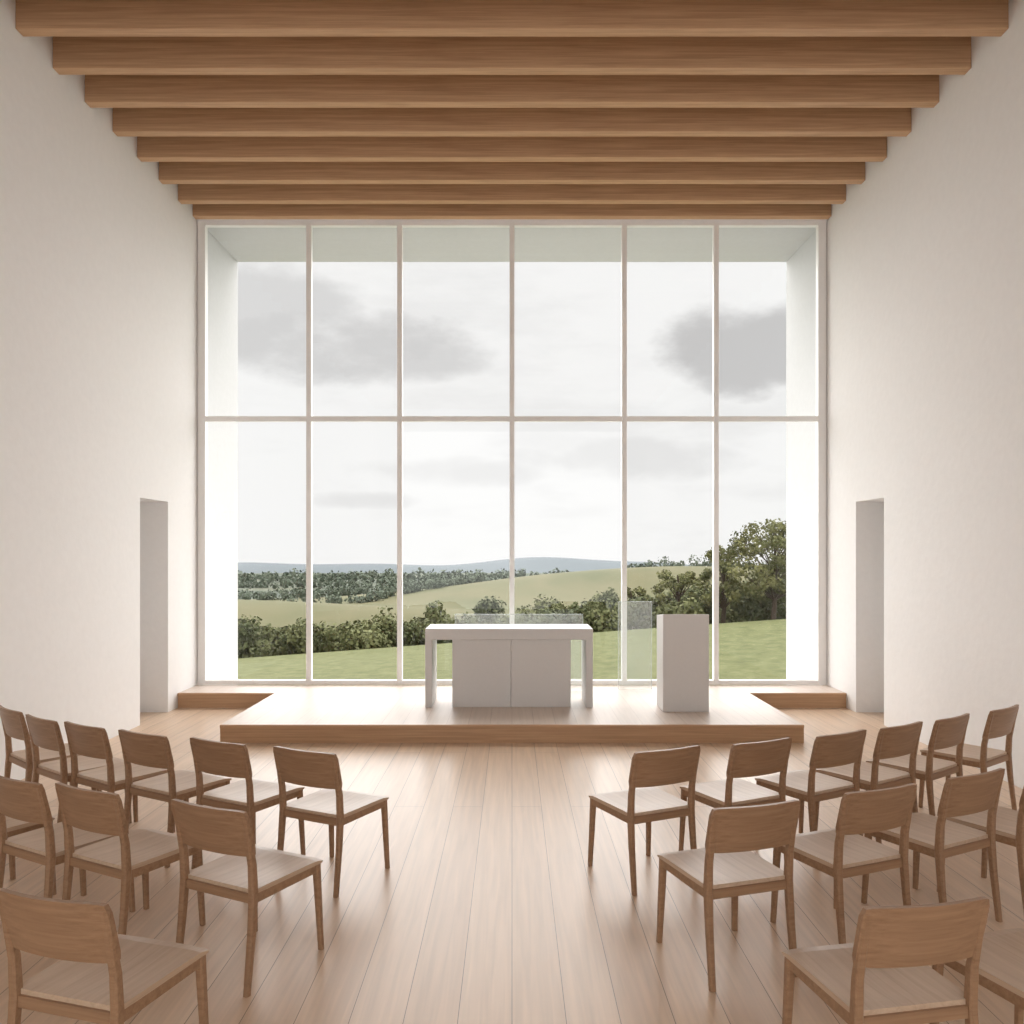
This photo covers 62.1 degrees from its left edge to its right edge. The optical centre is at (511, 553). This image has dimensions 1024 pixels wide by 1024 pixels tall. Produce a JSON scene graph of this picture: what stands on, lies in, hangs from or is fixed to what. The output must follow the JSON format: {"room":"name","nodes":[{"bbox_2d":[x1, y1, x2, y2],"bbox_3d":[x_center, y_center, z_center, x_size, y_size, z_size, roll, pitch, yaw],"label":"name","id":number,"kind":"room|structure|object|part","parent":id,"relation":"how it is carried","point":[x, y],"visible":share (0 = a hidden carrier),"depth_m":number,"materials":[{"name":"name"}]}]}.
{"room":"house of worship","nodes":[
{"label":"house of worship","id":0,"kind":"room"},
{"bbox_2d":[0,0,196,779],"bbox_3d":[-4.470,-1.460,3.470,0.900,6.620,14.940,0,0,0],"label":"wall","id":1,"kind":"structure","parent":0,"point":[98,255],"depth_m":7.99,"materials":[{"name":"white paint"}]},
{"bbox_2d":[197,220,207,684],"bbox_3d":[-3.964,-1.294,10.890,0.098,5.931,0.096,0,0,0],"label":"window frame","id":2,"kind":"structure","parent":1,"relation":"attached to","point":[202,230],"depth_m":10.84,"materials":[{"name":"paint"}]},
{"bbox_2d":[0,708,1023,1023],"bbox_3d":[0.000,1.975,3.330,9.840,0.250,15.260,0,0,0],"label":"floor","id":3,"kind":"structure","parent":0,"point":[489,907],"depth_m":4.49,"materials":[{"name":"brown wood"}]},
{"bbox_2d":[6,816,56,894],"bbox_3d":[-2.802,1.460,4.508,0.442,0.778,0.545,0,0,32],"label":"chair","id":4,"kind":"object","parent":3,"relation":"on","point":[14,826],"visible":0.2,"depth_m":4.53,"materials":[{"name":"brown wood"}]},
{"bbox_2d":[0,705,96,790],"bbox_3d":[-3.336,1.460,6.084,0.442,0.778,0.545,0,0,42],"label":"chair","id":5,"kind":"object","parent":3,"relation":"on","point":[14,724],"visible":0.61,"depth_m":5.90,"materials":[{"name":"brown wood"}]},
{"bbox_2d":[0,776,135,911],"bbox_3d":[-2.273,1.460,4.279,0.442,0.778,0.545,0,0,30],"label":"chair","id":6,"kind":"object","parent":3,"relation":"on","point":[26,801],"visible":0.74,"depth_m":4.09,"materials":[{"name":"brown wood"}]},
{"bbox_2d":[25,714,131,823],"bbox_3d":[-2.951,1.460,5.766,0.442,0.778,0.545,0,0,38],"label":"chair","id":7,"kind":"object","parent":3,"relation":"on","point":[44,733],"visible":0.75,"depth_m":5.60,"materials":[{"name":"brown wood"}]},
{"bbox_2d":[0,888,208,1023],"bbox_3d":[-1.381,1.460,2.892,0.442,0.778,0.545,0,0,17],"label":"chair","id":8,"kind":"object","parent":3,"relation":"on","point":[102,975],"visible":1,"depth_m":2.74,"materials":[{"name":"brown wood"}]},
{"bbox_2d":[64,721,174,831],"bbox_3d":[-2.568,1.460,5.546,0.442,0.778,0.545,0,0,33],"label":"chair","id":9,"kind":"object","parent":3,"relation":"on","point":[88,741],"visible":0.72,"depth_m":5.39,"materials":[{"name":"brown wood"}]},
{"bbox_2d":[55,782,205,934],"bbox_3d":[-1.846,1.460,4.107,0.442,0.778,0.545,0,0,28],"label":"chair","id":10,"kind":"object","parent":3,"relation":"on","point":[127,855],"visible":0.89,"depth_m":3.97,"materials":[{"name":"brown wood"}]},
{"bbox_2d":[118,729,231,867],"bbox_3d":[-2.107,1.460,5.310,0.442,0.778,0.545,0,0,30],"label":"chair","id":11,"kind":"object","parent":3,"relation":"on","point":[149,750],"visible":0.87,"depth_m":5.15,"materials":[{"name":"brown wood"}]},
{"bbox_2d":[171,799,323,997],"bbox_3d":[-1.196,1.460,3.843,0.442,0.778,0.545,0,0,27],"label":"chair","id":12,"kind":"object","parent":3,"relation":"on","point":[249,873],"visible":0.99,"depth_m":3.70,"materials":[{"name":"brown wood"}]},
{"bbox_2d":[190,737,305,868],"bbox_3d":[-1.587,1.460,5.094,0.442,0.778,0.545,0,0,28],"label":"chair","id":13,"kind":"object","parent":3,"relation":"on","point":[250,795],"visible":0.92,"depth_m":4.94,"materials":[{"name":"brown wood"}]},
{"bbox_2d":[273,746,389,897],"bbox_3d":[-1.035,1.460,4.869,0.442,0.778,0.545,0,0,27],"label":"chair","id":14,"kind":"object","parent":3,"relation":"on","point":[332,805],"visible":0.98,"depth_m":4.72,"materials":[{"name":"brown wood"}]},
{"bbox_2d":[178,685,845,742],"bbox_3d":[0.000,1.761,9.580,8.036,0.176,2.520,0,0,0],"label":"platform","id":15,"kind":"object","parent":3,"relation":"on","point":[289,704],"visible":0.88,"depth_m":8.97,"materials":[{"name":"brown wood"}]},
{"bbox_2d":[425,624,592,707],"bbox_3d":[-0.033,1.243,9.550,1.826,0.860,0.620,0,0,0],"label":"altar table","id":16,"kind":"object","parent":15,"relation":"on","point":[494,665],"visible":1,"depth_m":9.28,"materials":[{"name":"white paint"}]},
{"bbox_3d":[-0.908,1.302,9.550,0.075,0.739,0.600,0,0,0],"label":"leg","id":17,"kind":"part","parent":16,"relation":"part of","materials":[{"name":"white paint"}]},
{"bbox_3d":[0.843,1.302,9.550,0.075,0.739,0.600,0,0,0],"label":"leg","id":18,"kind":"part","parent":16,"relation":"part of","materials":[{"name":"white paint"}]},
{"bbox_2d":[178,693,845,727],"bbox_3d":[0.000,1.687,9.275,8.034,0.032,1.940,0,0,0],"label":"trim","id":19,"kind":"structure","parent":15,"relation":"attached to","point":[179,694],"depth_m":8.30,"materials":[{"name":"brown wood"}]},
{"bbox_2d":[657,614,708,711],"bbox_3d":[1.843,1.155,9.200,0.487,1.034,0.400,0,0,0],"label":"lectern","id":20,"kind":"object","parent":15,"relation":"on","point":[682,639],"visible":1,"depth_m":9.00,"materials":[{"name":"white paint"}]},
{"bbox_2d":[588,745,699,895],"bbox_3d":[0.760,1.460,4.896,0.442,0.778,0.545,0,0,-25],"label":"chair","id":21,"kind":"object","parent":3,"relation":"on","point":[642,802],"visible":1,"depth_m":4.74,"materials":[{"name":"brown wood"}]},
{"bbox_2d":[656,800,799,991],"bbox_3d":[0.978,1.460,3.869,0.442,0.778,0.545,0,0,-18],"label":"chair","id":22,"kind":"object","parent":3,"relation":"on","point":[727,866],"visible":1,"depth_m":3.70,"materials":[{"name":"brown wood"}]},
{"bbox_2d":[679,737,791,855],"bbox_3d":[1.340,1.460,5.096,0.442,0.778,0.545,0,0,-26],"label":"chair","id":23,"kind":"object","parent":3,"relation":"on","point":[751,759],"visible":0.89,"depth_m":4.94,"materials":[{"name":"brown wood"}]},
{"bbox_2d":[755,729,866,835],"bbox_3d":[1.867,1.460,5.310,0.442,0.778,0.545,0,0,-30],"label":"chair","id":24,"kind":"object","parent":3,"relation":"on","point":[810,786],"visible":0.84,"depth_m":5.15,"materials":[{"name":"brown wood"}]},
{"bbox_2d":[770,783,916,943],"bbox_3d":[1.604,1.460,4.114,0.442,0.778,0.545,0,0,-23],"label":"chair","id":25,"kind":"object","parent":3,"relation":"on","point":[840,852],"visible":0.93,"depth_m":3.95,"materials":[{"name":"brown wood"}]},
{"bbox_2d":[815,721,922,843],"bbox_3d":[2.329,1.460,5.546,0.442,0.778,0.545,0,0,-33],"label":"chair","id":26,"kind":"object","parent":3,"relation":"on","point":[895,741],"visible":0.79,"depth_m":5.39,"materials":[{"name":"brown wood"}]},
{"bbox_2d":[782,896,989,1023],"bbox_3d":[1.236,1.460,2.851,0.442,0.778,0.545,0,0,-11],"label":"chair","id":27,"kind":"object","parent":3,"relation":"on","point":[885,976],"visible":1,"depth_m":2.67,"materials":[{"name":"brown wood"}]},
{"bbox_2d":[866,713,969,815],"bbox_3d":[2.775,1.460,5.802,0.442,0.778,0.545,0,0,-37],"label":"chair","id":28,"kind":"object","parent":3,"relation":"on","point":[948,732],"visible":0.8,"depth_m":5.61,"materials":[{"name":"brown wood"}]},
{"bbox_2d":[861,768,1004,921],"bbox_3d":[2.171,1.460,4.376,0.442,0.778,0.545,0,0,-28],"label":"chair","id":29,"kind":"object","parent":3,"relation":"on","point":[939,838],"visible":0.87,"depth_m":4.23,"materials":[{"name":"brown wood"}]},
{"bbox_2d":[918,704,1018,809],"bbox_3d":[3.306,1.460,6.131,0.442,0.778,0.545,0,0,-38],"label":"chair","id":30,"kind":"object","parent":3,"relation":"on","point":[1000,722],"visible":0.7,"depth_m":6.02,"materials":[{"name":"brown wood"}]},
{"bbox_2d":[930,928,1023,1023],"bbox_3d":[1.820,1.460,2.939,0.442,0.778,0.545,0,0,-18],"label":"chair","id":31,"kind":"object","parent":3,"relation":"on","point":[1001,965],"visible":0.62,"depth_m":2.99,"materials":[{"name":"brown wood"}]},
{"bbox_2d":[937,787,1023,912],"bbox_3d":[2.648,1.460,4.532,0.442,0.778,0.545,0,0,-30],"label":"chair","id":32,"kind":"object","parent":3,"relation":"on","point":[1009,822],"visible":0.56,"depth_m":4.44,"materials":[{"name":"brown wood"}]},
{"bbox_2d":[196,219,827,219],"bbox_3d":[0.000,-4.515,10.880,8.040,0.510,0.120,0,0,0],"label":"wall","id":33,"kind":"structure","parent":0,"point":[196,219],"depth_m":10.82,"materials":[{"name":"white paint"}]},
{"bbox_2d":[205,220,817,227],"bbox_3d":[-0.003,-4.226,10.887,7.849,0.063,0.082,0,0,0],"label":"rail","id":34,"kind":"object","parent":33,"relation":"attached to","point":[208,223],"visible":1,"depth_m":10.85,"materials":[{"name":"metal"}]},
{"bbox_2d":[208,228,815,679],"bbox_3d":[0.000,-0.350,11.700,9.840,9.400,1.520,0,0,0],"label":"wall reveal","id":35,"kind":"structure","parent":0,"point":[227,247],"depth_m":11.76,"materials":[{"name":"white paint"}]},
{"bbox_2d":[205,680,817,684],"bbox_3d":[-0.003,1.642,10.887,7.849,0.058,0.082,0,0,0],"label":"rail","id":36,"kind":"object","parent":35,"relation":"attached to","point":[207,682],"visible":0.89,"depth_m":10.85,"materials":[{"name":"metal"}]},
{"bbox_2d":[306,220,312,684],"bbox_3d":[-2.595,-1.294,10.887,0.064,5.931,0.090,0,0,0],"label":"mullion","id":37,"kind":"object","parent":36,"relation":"on","point":[309,230],"visible":1,"depth_m":10.84,"materials":[{"name":"paint"}]},
{"bbox_2d":[397,220,402,684],"bbox_3d":[-1.435,-1.294,10.887,0.064,5.931,0.090,0,0,0],"label":"mullion","id":38,"kind":"object","parent":36,"relation":"on","point":[399,222],"visible":1,"depth_m":10.84,"materials":[{"name":"paint"}]},
{"bbox_2d":[510,220,513,623],"bbox_3d":[0.000,-1.294,10.887,0.064,5.931,0.090,0,0,0],"label":"mullion","id":39,"kind":"object","parent":36,"relation":"on","point":[511,221],"visible":0.56,"depth_m":10.84,"materials":[{"name":"paint"}]},
{"bbox_2d":[621,220,626,684],"bbox_3d":[1.435,-1.294,10.887,0.064,5.931,0.090,0,0,0],"label":"mullion","id":40,"kind":"object","parent":36,"relation":"on","point":[624,222],"visible":1,"depth_m":10.84,"materials":[{"name":"paint"}]},
{"bbox_2d":[712,220,718,684],"bbox_3d":[2.608,-1.294,10.887,0.064,5.931,0.090,0,0,0],"label":"mullion","id":41,"kind":"object","parent":36,"relation":"on","point":[715,229],"visible":1,"depth_m":10.84,"materials":[{"name":"paint"}]},
{"bbox_2d":[205,416,817,421],"bbox_3d":[-0.003,-1.728,10.887,7.849,0.064,0.075,0,0,0],"label":"transom","id":42,"kind":"object","parent":35,"relation":"attached to","point":[207,418],"visible":1,"depth_m":10.85,"materials":[{"name":"paint"}]},
{"bbox_2d":[16,0,1007,36],"bbox_3d":[0.000,-4.510,6.931,8.038,0.519,0.110,0,0,0],"label":"ceiling beam","id":43,"kind":"structure","parent":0,"point":[34,18],"depth_m":6.88,"materials":[{"name":"brown wood"}]},
{"bbox_2d":[53,37,970,74],"bbox_3d":[0.000,-4.510,7.489,8.038,0.519,0.110,0,0,0],"label":"ceiling beam","id":44,"kind":"structure","parent":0,"point":[71,55],"depth_m":7.43,"materials":[{"name":"brown wood"}]},
{"bbox_2d":[85,75,938,107],"bbox_3d":[0.000,-4.510,8.046,8.038,0.519,0.110,0,0,0],"label":"ceiling beam","id":45,"kind":"structure","parent":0,"point":[101,91],"depth_m":7.99,"materials":[{"name":"brown wood"}]},
{"bbox_2d":[113,108,910,136],"bbox_3d":[0.000,-4.510,8.604,8.038,0.519,0.110,0,0,0],"label":"ceiling beam","id":46,"kind":"structure","parent":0,"point":[127,122],"depth_m":8.55,"materials":[{"name":"brown wood"}]},
{"bbox_2d":[137,137,886,161],"bbox_3d":[0.000,-4.510,9.161,8.038,0.519,0.110,0,0,0],"label":"ceiling beam","id":47,"kind":"structure","parent":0,"point":[149,149],"depth_m":9.11,"materials":[{"name":"brown wood"}]},
{"bbox_2d":[159,162,864,183],"bbox_3d":[0.000,-4.510,9.719,8.038,0.519,0.110,0,0,0],"label":"ceiling beam","id":48,"kind":"structure","parent":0,"point":[169,172],"depth_m":9.66,"materials":[{"name":"brown wood"}]},
{"bbox_2d":[178,184,845,203],"bbox_3d":[0.000,-4.510,10.276,8.038,0.519,0.110,0,0,0],"label":"ceiling beam","id":49,"kind":"structure","parent":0,"point":[187,193],"depth_m":10.22,"materials":[{"name":"brown wood"}]},
{"bbox_2d":[193,204,830,218],"bbox_3d":[0.000,-4.510,10.745,8.038,0.519,0.110,0,0,0],"label":"ceiling beam","id":50,"kind":"structure","parent":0,"point":[200,211],"depth_m":10.69,"materials":[{"name":"brown wood"}]},
{"bbox_2d":[827,0,1023,788],"bbox_3d":[4.470,-1.460,3.470,0.900,6.620,14.940,0,0,0],"label":"wall","id":51,"kind":"structure","parent":0,"point":[925,255],"depth_m":8.07,"materials":[{"name":"white paint"}]},
{"bbox_2d":[816,220,826,684],"bbox_3d":[3.961,-1.294,10.890,0.105,5.931,0.096,0,0,0],"label":"window frame","id":52,"kind":"structure","parent":51,"relation":"attached to","point":[821,229],"depth_m":10.84,"materials":[{"name":"paint"}]},
{"label":"outside","id":53,"kind":"structure","parent":0,"visible":0},
{"bbox_2d":[238,557,695,572],"bbox_3d":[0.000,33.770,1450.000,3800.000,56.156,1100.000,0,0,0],"label":"hills","id":54,"kind":"structure","parent":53,"point":[534,564],"depth_m":1506.93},
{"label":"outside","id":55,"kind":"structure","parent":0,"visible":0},
{"bbox_2d":[238,573,549,599],"bbox_3d":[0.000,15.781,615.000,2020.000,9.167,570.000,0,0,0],"label":"trees","id":56,"kind":"object","parent":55,"point":[254,589],"visible":0.06,"depth_m":482.94,"materials":[{"name":"green plant"}]},
{"bbox_2d":[238,582,426,599],"bbox_3d":[-88.834,15.031,324.072,123.155,7.585,74.710,0,0,0],"label":"belt","id":57,"kind":"object","parent":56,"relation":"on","point":[342,589],"visible":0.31,"depth_m":317.34,"materials":[{"name":"green plant"}]},
{"bbox_2d":[238,576,502,587],"bbox_3d":[-56.642,15.823,469.085,291.758,8.405,30.278,0,0,0],"label":"belt","id":58,"kind":"object","parent":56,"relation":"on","point":[285,583],"visible":0.26,"depth_m":464.67,"materials":[{"name":"green plant"}]},
{"bbox_2d":[238,572,514,581],"bbox_3d":[-132.843,16.347,556.517,304.877,8.293,39.788,0,0,0],"label":"belt","id":59,"kind":"object","parent":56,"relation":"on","point":[273,575],"visible":0.3,"depth_m":565.44,"materials":[{"name":"green plant"}]},
{"bbox_2d":[238,567,573,578],"bbox_3d":[-112.622,15.592,649.536,344.697,11.631,38.086,0,0,0],"label":"belt","id":60,"kind":"object","parent":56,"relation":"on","point":[522,572],"visible":0.38,"depth_m":652.09,"materials":[{"name":"green plant"}]},
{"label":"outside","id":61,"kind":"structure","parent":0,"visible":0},
{"bbox_2d":[238,566,783,646],"bbox_3d":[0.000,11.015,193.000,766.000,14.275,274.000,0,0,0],"label":"hills","id":62,"kind":"structure","parent":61,"point":[567,587],"depth_m":221.84,"materials":[{"name":"green plant"}]},
{"bbox_2d":[280,571,484,603],"bbox_3d":[-36.291,10.545,255.934,55.375,9.662,53.051,0,0,0],"label":"belt","id":63,"kind":"object","parent":62,"relation":"on","point":[438,582],"visible":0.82,"depth_m":247.96,"materials":[{"name":"green plant"}]},
{"bbox_2d":[619,586,654,616],"bbox_3d":[5.261,2.536,37.961,1.801,2.195,1.968,0,0,-17],"label":"trees","id":64,"kind":"object","parent":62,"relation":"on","point":[642,591],"visible":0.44,"depth_m":38.13,"materials":[{"name":"green plant"}]},
{"bbox_2d":[627,553,783,567],"bbox_3d":[95.393,7.018,294.343,111.388,14.669,20.400,0,0,0],"label":"belt","id":65,"kind":"object","parent":62,"relation":"on","point":[648,564],"visible":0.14,"depth_m":294.64,"materials":[{"name":"green plant"}]},
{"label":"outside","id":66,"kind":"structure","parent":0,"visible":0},
{"bbox_2d":[238,619,785,679],"bbox_3d":[0.000,6.102,35.025,128.800,12.068,41.950,0,0,0],"label":"lawn","id":67,"kind":"structure","parent":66,"point":[748,650],"depth_m":21.11,"materials":[{"name":"green plant"}]},
{"bbox_2d":[238,596,709,657],"bbox_3d":[-7.294,3.836,36.999,31.608,4.196,7.710,0,0,2],"label":"hedgerow","id":68,"kind":"object","parent":67,"relation":"on","point":[381,632],"visible":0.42,"depth_m":34.95,"materials":[{"name":"green plant"}]},
{"bbox_2d":[532,580,785,631],"bbox_3d":[10.520,2.641,38.765,21.328,4.514,10.048,0,0,-4],"label":"belt","id":69,"kind":"object","parent":67,"relation":"on","point":[747,609],"visible":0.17,"depth_m":37.46,"materials":[{"name":"green plant"}]},
{"bbox_2d":[651,569,700,604],"bbox_3d":[7.159,2.009,36.911,2.149,2.670,2.050,0,0,0],"label":"trees","id":70,"kind":"object","parent":67,"relation":"on","point":[686,579],"visible":0.8,"depth_m":36.81,"materials":[{"name":"green plant"}]},
{"bbox_2d":[691,545,750,622],"bbox_3d":[8.851,1.321,35.466,2.146,3.406,2.480,0,0,-41],"label":"trees","id":71,"kind":"object","parent":67,"relation":"on","point":[726,583],"visible":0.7,"depth_m":35.32,"materials":[{"name":"green plant"}]},
{"bbox_2d":[721,518,785,619],"bbox_3d":[10.270,0.623,33.633,3.661,4.130,3.495,0,0,-33],"label":"trees","id":72,"kind":"object","parent":67,"relation":"on","point":[771,572],"visible":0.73,"depth_m":33.25,"materials":[{"name":"green plant"}]}
]}

